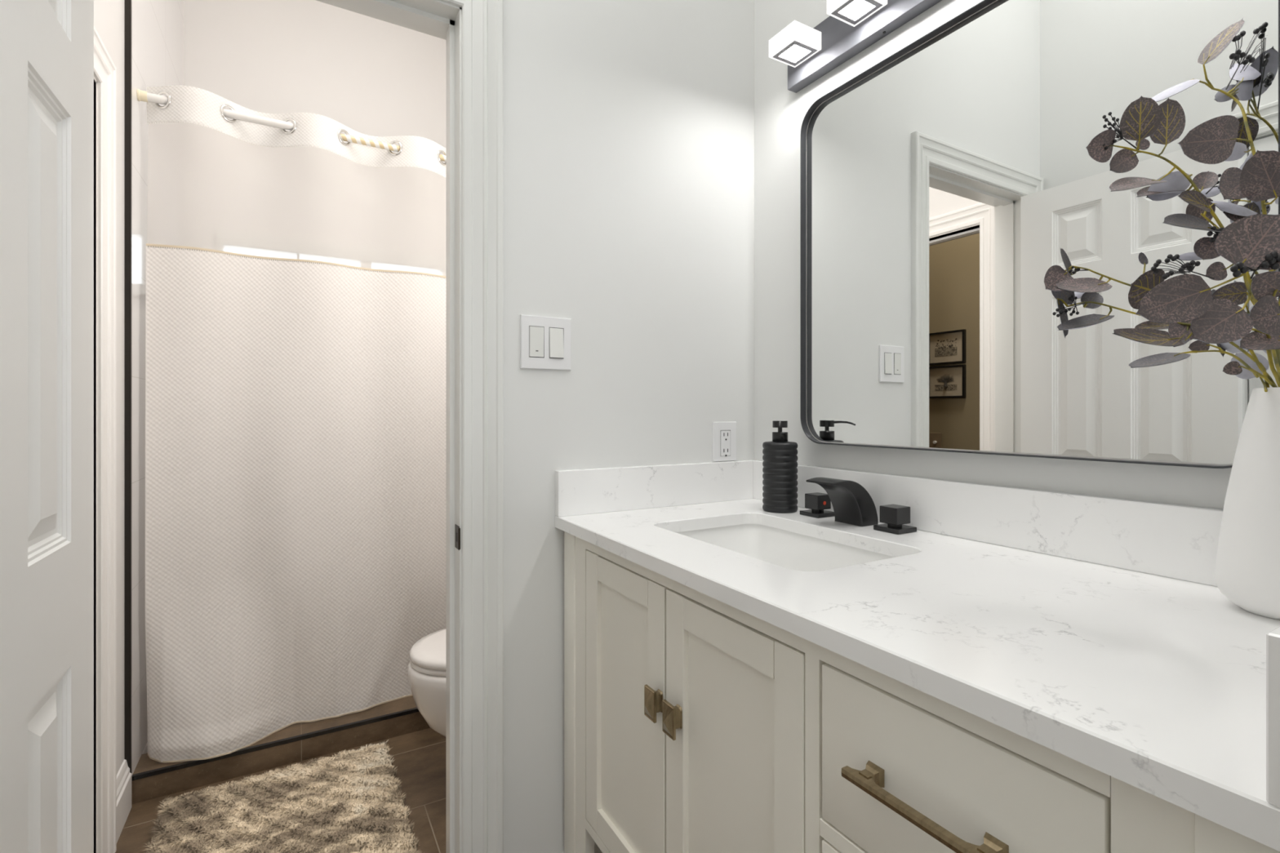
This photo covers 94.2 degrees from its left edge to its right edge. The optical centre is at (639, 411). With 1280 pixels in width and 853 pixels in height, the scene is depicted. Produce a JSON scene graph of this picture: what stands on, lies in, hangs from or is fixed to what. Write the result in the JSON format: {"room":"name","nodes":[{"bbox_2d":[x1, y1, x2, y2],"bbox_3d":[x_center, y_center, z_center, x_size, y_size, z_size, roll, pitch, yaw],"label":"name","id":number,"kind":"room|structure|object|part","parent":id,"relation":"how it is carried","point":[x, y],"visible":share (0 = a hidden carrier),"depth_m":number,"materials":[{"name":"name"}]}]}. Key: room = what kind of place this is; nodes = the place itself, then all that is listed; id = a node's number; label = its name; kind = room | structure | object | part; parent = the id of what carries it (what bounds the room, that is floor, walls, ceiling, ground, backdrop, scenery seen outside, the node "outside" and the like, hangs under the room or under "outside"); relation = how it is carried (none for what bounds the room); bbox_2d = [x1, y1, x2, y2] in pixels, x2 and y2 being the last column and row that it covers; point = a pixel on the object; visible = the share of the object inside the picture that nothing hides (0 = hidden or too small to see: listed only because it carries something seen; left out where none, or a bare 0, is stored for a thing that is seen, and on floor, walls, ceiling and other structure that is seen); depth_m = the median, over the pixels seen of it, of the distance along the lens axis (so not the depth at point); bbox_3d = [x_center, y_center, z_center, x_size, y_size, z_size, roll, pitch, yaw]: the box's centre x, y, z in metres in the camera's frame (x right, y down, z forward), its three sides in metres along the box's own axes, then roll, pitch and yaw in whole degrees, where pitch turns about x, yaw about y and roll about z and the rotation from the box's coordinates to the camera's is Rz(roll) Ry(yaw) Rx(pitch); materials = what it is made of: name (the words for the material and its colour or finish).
{"room":"bathroom","nodes":[
{"label":"bathroom","id":0,"kind":"room"},
{"bbox_2d":[93,0,147,849],"bbox_3d":[-1.534,-0.504,1.706,0.111,3.250,1.930,0,0,-30],"label":"wall","id":1,"kind":"structure","parent":0,"point":[108,15],"depth_m":1.62,"materials":[{"name":"paint"}]},
{"bbox_2d":[93,77,97,852],"bbox_3d":[-1.255,0.158,1.219,0.117,1.927,0.460,0,0,-30],"label":"trim","id":2,"kind":"structure","parent":1,"relation":"attached to","point":[95,84],"depth_m":1.44,"materials":[{"name":"paint"}]},
{"bbox_2d":[93,26,116,852],"bbox_3d":[-1.196,0.121,1.254,0.022,2.001,0.607,0,0,-30],"label":"trim","id":3,"kind":"structure","parent":1,"relation":"attached to","point":[104,69],"depth_m":1.48,"materials":[{"name":"paint"}]},
{"bbox_2d":[116,759,131,842],"bbox_3d":[-1.398,1.051,1.597,0.016,0.140,0.190,0,0,-30],"label":"baseboard","id":4,"kind":"structure","parent":1,"relation":"attached to","point":[123,775],"depth_m":1.61,"materials":[{"name":"paint"}]},
{"bbox_2d":[124,0,131,773],"bbox_3d":[-1.449,-0.543,1.683,0.014,3.171,0.010,0,0,-30],"label":"trim","id":5,"kind":"structure","parent":1,"relation":"attached to","point":[127,3],"depth_m":1.68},
{"bbox_2d":[131,0,183,776],"bbox_3d":[-1.683,-0.543,2.087,0.013,3.171,0.922,0,0,-30],"label":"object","id":6,"kind":"structure","parent":1,"relation":"attached to","point":[157,25],"depth_m":1.80,"materials":[{"name":"white paint"}]},
{"bbox_2d":[137,88,445,161],"bbox_3d":[-0.937,-0.937,2.080,1.271,0.033,0.033,0,0,-30],"label":"curtain rod","id":7,"kind":"object","parent":6,"relation":"attached to","point":[142,95],"visible":0.42,"depth_m":1.92,"materials":[{"name":"white metal"}]},
{"bbox_2d":[145,84,445,763],"bbox_3d":[-0.930,0.031,2.058,1.232,2.022,0.126,0,0,-30],"label":"shower curtain","id":8,"kind":"object","parent":7,"relation":"hanging from","point":[295,326],"visible":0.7,"depth_m":1.95,"materials":[{"name":"white fabric"}]},
{"bbox_3d":[-0.939,-0.681,2.079,1.227,0.380,0.078,0,0,-30],"label":"sheer panel","id":9,"kind":"part","parent":8,"relation":"part of","materials":[{"name":"white fabric"}]},
{"bbox_2d":[131,707,419,781],"bbox_3d":[-0.901,1.047,2.017,1.272,0.012,0.012,0,0,-30],"label":"trim","id":10,"kind":"structure","parent":1,"relation":"attached to","point":[190,763],"depth_m":1.87,"materials":[{"name":"black metal"}]},
{"bbox_2d":[115,728,445,852],"bbox_3d":[0.084,1.171,0.488,3.900,0.101,5.900,0,0,-30],"label":"floor","id":11,"kind":"structure","parent":0,"point":[421,772],"depth_m":1.74,"materials":[{"name":"tile"}]},
{"bbox_2d":[131,695,430,804],"bbox_3d":[-0.936,1.081,2.065,1.285,0.079,0.127,0,0,-30],"label":"shower curb","id":12,"kind":"object","parent":11,"relation":"on","point":[143,789],"visible":0.45,"depth_m":1.90,"materials":[{"name":"tile"}]},
{"bbox_2d":[143,739,424,852],"bbox_3d":[-0.892,1.102,1.485,0.625,0.036,0.837,0,0,-30],"label":"bath rug","id":13,"kind":"object","parent":11,"relation":"on","point":[351,802],"visible":1,"depth_m":1.61,"materials":[{"name":"beige fabric"}]},
{"bbox_2d":[564,531,1279,852],"bbox_3d":[0.335,0.689,0.961,0.572,0.865,1.110,0,0,-30],"label":"vanity cabinet","id":14,"kind":"object","parent":11,"relation":"on","point":[695,722],"visible":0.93,"depth_m":0.74,"materials":[{"name":"paint"}]},
{"bbox_3d":[-0.131,0.689,1.301,0.054,0.865,0.055,0,0,-30],"label":"corner post","id":15,"kind":"part","parent":14,"relation":"part of","materials":[{"name":"paint"}]},
{"bbox_3d":[-0.028,0.560,1.094,0.018,0.550,0.299,0,0,-30],"label":"door","id":16,"kind":"part","parent":14,"relation":"part of","materials":[{"name":"paint"}]},
{"bbox_3d":[0.020,0.472,0.963,0.029,0.049,0.030,0,0,-30],"label":"knob","id":17,"kind":"part","parent":14,"relation":"part of","materials":[{"name":"gold metal"}]},
{"bbox_3d":[0.048,0.473,0.915,0.029,0.049,0.030,0,0,-30],"label":"knob","id":18,"kind":"part","parent":14,"relation":"part of","materials":[{"name":"gold metal"}]},
{"bbox_3d":[0.124,0.560,0.831,0.018,0.549,0.299,0,0,-30],"label":"door","id":19,"kind":"part","parent":14,"relation":"part of","materials":[{"name":"paint"}]},
{"bbox_3d":[0.281,0.566,0.559,0.018,0.162,0.272,0,0,-30],"label":"drawer","id":20,"kind":"part","parent":14,"relation":"part of","materials":[{"name":"paint"}]},
{"bbox_2d":[555,459,1279,851],"bbox_3d":[0.343,0.193,0.966,0.572,0.126,1.130,0,0,-30],"label":"countertop","id":21,"kind":"structure","parent":14,"relation":"on","point":[1100,633],"depth_m":0.71,"materials":[{"name":"stone"}]},
{"bbox_2d":[762,420,797,513],"bbox_3d":[0.325,0.127,1.376,0.087,0.208,0.090,0,0,-30],"label":"soap dispenser","id":22,"kind":"object","parent":21,"relation":"on","point":[780,488],"visible":1,"depth_m":1.35,"materials":[{"name":"black metal"}]},
{"bbox_2d":[675,524,895,571],"bbox_3d":[0.249,0.333,1.104,0.327,0.152,0.480,0,0,-30],"label":"undermount sink","id":23,"kind":"object","parent":21,"relation":"in","point":[782,548],"visible":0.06,"depth_m":1.28,"materials":[{"name":"white ceramic"}]},
{"bbox_2d":[800,492,834,518],"bbox_3d":[0.394,0.207,1.317,0.056,0.047,0.056,0,0,-30],"label":"handle","id":24,"kind":"object","parent":21,"relation":"on","point":[817,502],"visible":0.96,"depth_m":1.30,"materials":[{"name":"black metal"}]},
{"bbox_3d":[0.394,0.226,1.317,0.056,0.009,0.056,0,0,-30],"label":"plate","id":25,"kind":"part","parent":24,"relation":"part of","materials":[{"name":"black metal"}]},
{"bbox_3d":[0.394,0.218,1.317,0.026,0.008,0.026,0,0,-30],"label":"stem","id":26,"kind":"part","parent":24,"relation":"part of","materials":[{"name":"black metal"}]},
{"bbox_3d":[0.394,0.200,1.317,0.041,0.032,0.039,0,0,-30],"label":"knob","id":27,"kind":"part","parent":24,"relation":"part of","materials":[{"name":"black metal"}]},
{"bbox_2d":[805,477,878,526],"bbox_3d":[0.412,0.183,1.210,0.132,0.095,0.071,0,0,-30],"label":"faucet","id":28,"kind":"object","parent":21,"relation":"on","point":[851,503],"visible":1,"depth_m":1.20,"materials":[{"name":"black metal"}]},
{"bbox_2d":[873,504,916,534],"bbox_3d":[0.492,0.207,1.148,0.056,0.047,0.056,0,0,-30],"label":"tap","id":29,"kind":"object","parent":21,"relation":"on","point":[893,517],"visible":1,"depth_m":1.13,"materials":[{"name":"black metal"}]},
{"bbox_3d":[0.492,0.218,1.148,0.026,0.008,0.026,0,0,-30],"label":"stem","id":30,"kind":"part","parent":29,"relation":"part of","materials":[{"name":"black metal"}]},
{"bbox_3d":[0.492,0.200,1.148,0.041,0.032,0.039,0,0,-30],"label":"knob","id":31,"kind":"part","parent":29,"relation":"part of","materials":[{"name":"black metal"}]},
{"bbox_3d":[0.492,0.226,1.148,0.056,0.009,0.056,0,0,-30],"label":"plate","id":32,"kind":"part","parent":29,"relation":"part of","materials":[{"name":"black metal"}]},
{"bbox_2d":[1213,386,1279,620],"bbox_3d":[0.733,0.102,0.678,0.114,0.258,0.114,0,0,-30],"label":"vase","id":33,"kind":"object","parent":21,"relation":"on","point":[1247,566],"visible":1,"depth_m":0.67,"materials":[{"name":"ceramic"}]},
{"bbox_2d":[1044,248,1277,386],"bbox_3d":[0.618,-0.014,0.697,0.259,0.370,0.071,0,0,16],"label":"branch","id":34,"kind":"object","parent":33,"relation":"in","point":[1062,286],"visible":0.88,"depth_m":0.71,"materials":[{"name":"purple plant"}]},
{"bbox_2d":[1052,292,1270,387],"bbox_3d":[0.613,0.011,0.693,0.250,0.319,0.087,0,0,-3],"label":"branch","id":35,"kind":"object","parent":33,"relation":"in","point":[1148,332],"visible":0.89,"depth_m":0.69,"materials":[{"name":"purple plant"}]},
{"bbox_2d":[1085,95,1279,386],"bbox_3d":[0.639,-0.103,0.711,0.216,0.548,0.071,0,0,0],"label":"branch","id":36,"kind":"object","parent":33,"relation":"in","point":[1164,122],"visible":0.91,"depth_m":0.71,"materials":[{"name":"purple plant"}]},
{"bbox_3d":[0.673,-0.073,0.701,0.148,0.488,0.023,0,0,7],"label":"stem","id":37,"kind":"part","parent":36,"relation":"part of","materials":[{"name":"plant"}]},
{"bbox_2d":[1128,340,1276,391],"bbox_3d":[0.625,0.046,0.657,0.236,0.250,0.038,0,0,-20],"label":"branch","id":38,"kind":"object","parent":33,"relation":"in","point":[1242,366],"visible":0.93,"depth_m":0.66,"materials":[{"name":"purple plant"}]},
{"bbox_3d":[0.668,0.053,0.658,0.154,0.237,0.011,0,0,-21],"label":"stem","id":39,"kind":"part","parent":38,"relation":"part of","materials":[{"name":"green plant"}]},
{"bbox_2d":[1135,213,1279,376],"bbox_3d":[0.612,-0.004,0.589,0.318,0.351,0.085,0,0,-30],"label":"branch","id":40,"kind":"object","parent":33,"relation":"in","point":[1250,242],"visible":1,"depth_m":0.55,"materials":[{"name":"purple plant"}]},
{"bbox_3d":[0.647,0.019,0.613,0.233,0.303,0.006,0,0,-36],"label":"stem","id":41,"kind":"part","parent":40,"relation":"part of","materials":[{"name":"plant"}]},
{"bbox_2d":[1151,17,1279,386],"bbox_3d":[0.707,-0.158,0.731,0.127,0.658,0.185,0,0,41],"label":"branch","id":42,"kind":"object","parent":33,"relation":"in","point":[1213,141],"visible":0.93,"depth_m":0.69,"materials":[{"name":"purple plant"}]},
{"bbox_3d":[0.729,-0.116,0.708,0.027,0.573,0.067,0,0,-5],"label":"stem","id":43,"kind":"part","parent":42,"relation":"part of","materials":[{"name":"plant"}]},
{"bbox_2d":[1162,200,1279,336],"bbox_3d":[0.729,-0.072,0.705,0.280,0.486,0.063,0,0,-12],"label":"branch","id":44,"kind":"object","parent":33,"relation":"in","point":[1204,248],"visible":0.58,"depth_m":0.69,"materials":[{"name":"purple plant"}]},
{"bbox_3d":[0.709,-0.031,0.687,0.097,0.404,0.030,0,0,-1],"label":"stem","id":45,"kind":"part","parent":44,"relation":"part of","materials":[{"name":"plant"}]},
{"bbox_3d":[0.260,0.371,0.549,0.029,0.018,0.161,0,0,-30],"label":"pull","id":46,"kind":"part","parent":14,"relation":"part of","materials":[{"name":"gold metal"}]},
{"bbox_3d":[0.281,0.373,0.559,0.018,0.174,0.272,0,0,-30],"label":"drawer","id":47,"kind":"part","parent":14,"relation":"part of","materials":[{"name":"paint"}]},
{"bbox_3d":[0.399,0.689,0.385,0.054,0.865,0.047,0,0,-30],"label":"corner post","id":48,"kind":"part","parent":14,"relation":"part of","materials":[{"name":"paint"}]},
{"bbox_2d":[183,0,445,163],"bbox_3d":[-1.395,-0.504,2.844,1.500,3.250,0.100,0,0,-30],"label":"wall","id":49,"kind":"structure","parent":0,"point":[371,76],"depth_m":2.73,"materials":[{"name":"paint"}]},
{"bbox_2d":[503,0,754,852],"bbox_3d":[-0.311,-0.504,1.304,1.605,3.250,0.109,0,0,-30],"label":"wall","id":50,"kind":"structure","parent":0,"point":[628,125],"depth_m":1.37,"materials":[{"name":"paint"}]},
{"bbox_2d":[0,0,93,852],"bbox_3d":[-0.720,0.149,0.656,0.045,1.920,0.606,0,0,-30],"label":"door","id":51,"kind":"structure","parent":50,"relation":"in","point":[46,46],"depth_m":0.76,"materials":[{"name":"white paint"}]},
{"bbox_2d":[315,0,461,852],"bbox_3d":[-0.652,0.146,1.109,0.618,1.950,0.120,0,0,-30],"label":"trim","id":52,"kind":"structure","parent":50,"relation":"attached to","point":[436,18],"depth_m":1.24,"materials":[{"name":"paint"}]},
{"bbox_3d":[-0.375,0.259,1.221,0.005,0.048,0.037,0,0,-30],"label":"strike plate","id":53,"kind":"part","parent":52,"relation":"part of","materials":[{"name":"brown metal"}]},
{"bbox_2d":[440,0,503,852],"bbox_3d":[-0.624,0.109,1.048,0.777,2.023,0.022,0,0,-30],"label":"trim","id":54,"kind":"structure","parent":50,"relation":"attached to","point":[482,20],"depth_m":1.22,"materials":[{"name":"paint"}]},
{"bbox_2d":[520,314,570,370],"bbox_3d":[-0.204,-0.149,1.297,0.116,0.114,0.010,0,0,-30],"label":"light switch","id":55,"kind":"object","parent":50,"relation":"attached to","point":[544,341],"visible":1,"depth_m":1.29,"materials":[{"name":"white plastic"}]},
{"bbox_2d":[712,422,736,462],"bbox_3d":[0.220,0.079,1.544,0.074,0.102,0.008,0,0,-30],"label":"wall outlet","id":56,"kind":"object","parent":50,"relation":"attached to","point":[724,433],"visible":1,"depth_m":1.54,"materials":[{"name":"white plastic"}]},
{"bbox_2d":[720,430,730,456],"bbox_3d":[0.222,0.083,1.542,0.033,0.067,0.001,0,0,-30],"label":"socket","id":57,"kind":"object","parent":56,"relation":"attached to","point":[725,434],"depth_m":1.54,"materials":[{"name":"white plastic"}]},
{"bbox_2d":[754,0,1231,509],"bbox_3d":[0.642,-0.504,1.140,0.120,3.250,1.131,0,0,-30],"label":"wall","id":58,"kind":"structure","parent":0,"point":[780,113],"depth_m":1.46,"materials":[{"name":"paint"}]},
{"bbox_2d":[768,0,942,93],"bbox_3d":[0.543,-0.835,1.070,0.121,0.106,0.842,0,0,-30],"label":"vanity light","id":59,"kind":"object","parent":58,"relation":"attached to","point":[851,27],"visible":1,"depth_m":1.31,"materials":[{"name":"metal"}]},
{"bbox_3d":[0.354,-0.838,1.360,0.084,0.040,0.084,0,0,-30],"label":"lamp shade","id":60,"kind":"part","parent":59,"relation":"part of","materials":[{"name":"white glass"}]},
{"bbox_3d":[0.441,-0.838,1.210,0.084,0.040,0.084,0,0,-30],"label":"lamp shade","id":61,"kind":"part","parent":59,"relation":"part of","materials":[{"name":"white glass"}]},
{"bbox_2d":[750,459,1223,586],"bbox_3d":[0.582,0.181,1.104,0.020,0.100,1.130,0,0,-30],"label":"backsplash","id":62,"kind":"structure","parent":58,"relation":"attached to","point":[1170,540],"depth_m":0.95,"materials":[{"name":"stone"}]},
{"bbox_2d":[800,0,1279,468],"bbox_3d":[0.593,-0.320,1.072,0.034,0.789,0.794,0,0,-30],"label":"wall mirror","id":63,"kind":"object","parent":58,"relation":"attached to","point":[942,183],"visible":0.8,"depth_m":1.00,"materials":[{"name":"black mirror"}]},
{"bbox_3d":[-0.347,-0.504,2.430,0.100,3.250,1.865,0,0,-30],"label":"wall","id":64,"kind":"structure","parent":0,"visible":0},
{"bbox_2d":[407,628,445,737],"bbox_3d":[-0.412,0.842,1.856,0.586,0.302,0.358,0,0,-30],"label":"toilet","id":65,"kind":"object","parent":64,"relation":"attached to","point":[426,668],"visible":0.24,"depth_m":1.66,"materials":[{"name":"ceramic"}]},
{"bbox_3d":[-0.412,0.864,1.856,0.586,0.258,0.358,0,0,-30],"label":"bowl","id":66,"kind":"part","parent":65,"relation":"part of","materials":[{"name":"ceramic"}]},
{"bbox_3d":[-0.436,0.704,1.842,0.523,0.026,0.345,0,0,-30],"label":"lid","id":67,"kind":"part","parent":65,"relation":"part of","materials":[{"name":"ceramic"}]},
{"bbox_3d":[-0.440,0.726,1.840,0.511,0.016,0.344,0,0,-30],"label":"seat","id":68,"kind":"part","parent":65,"relation":"part of","materials":[{"name":"ceramic"}]}
]}

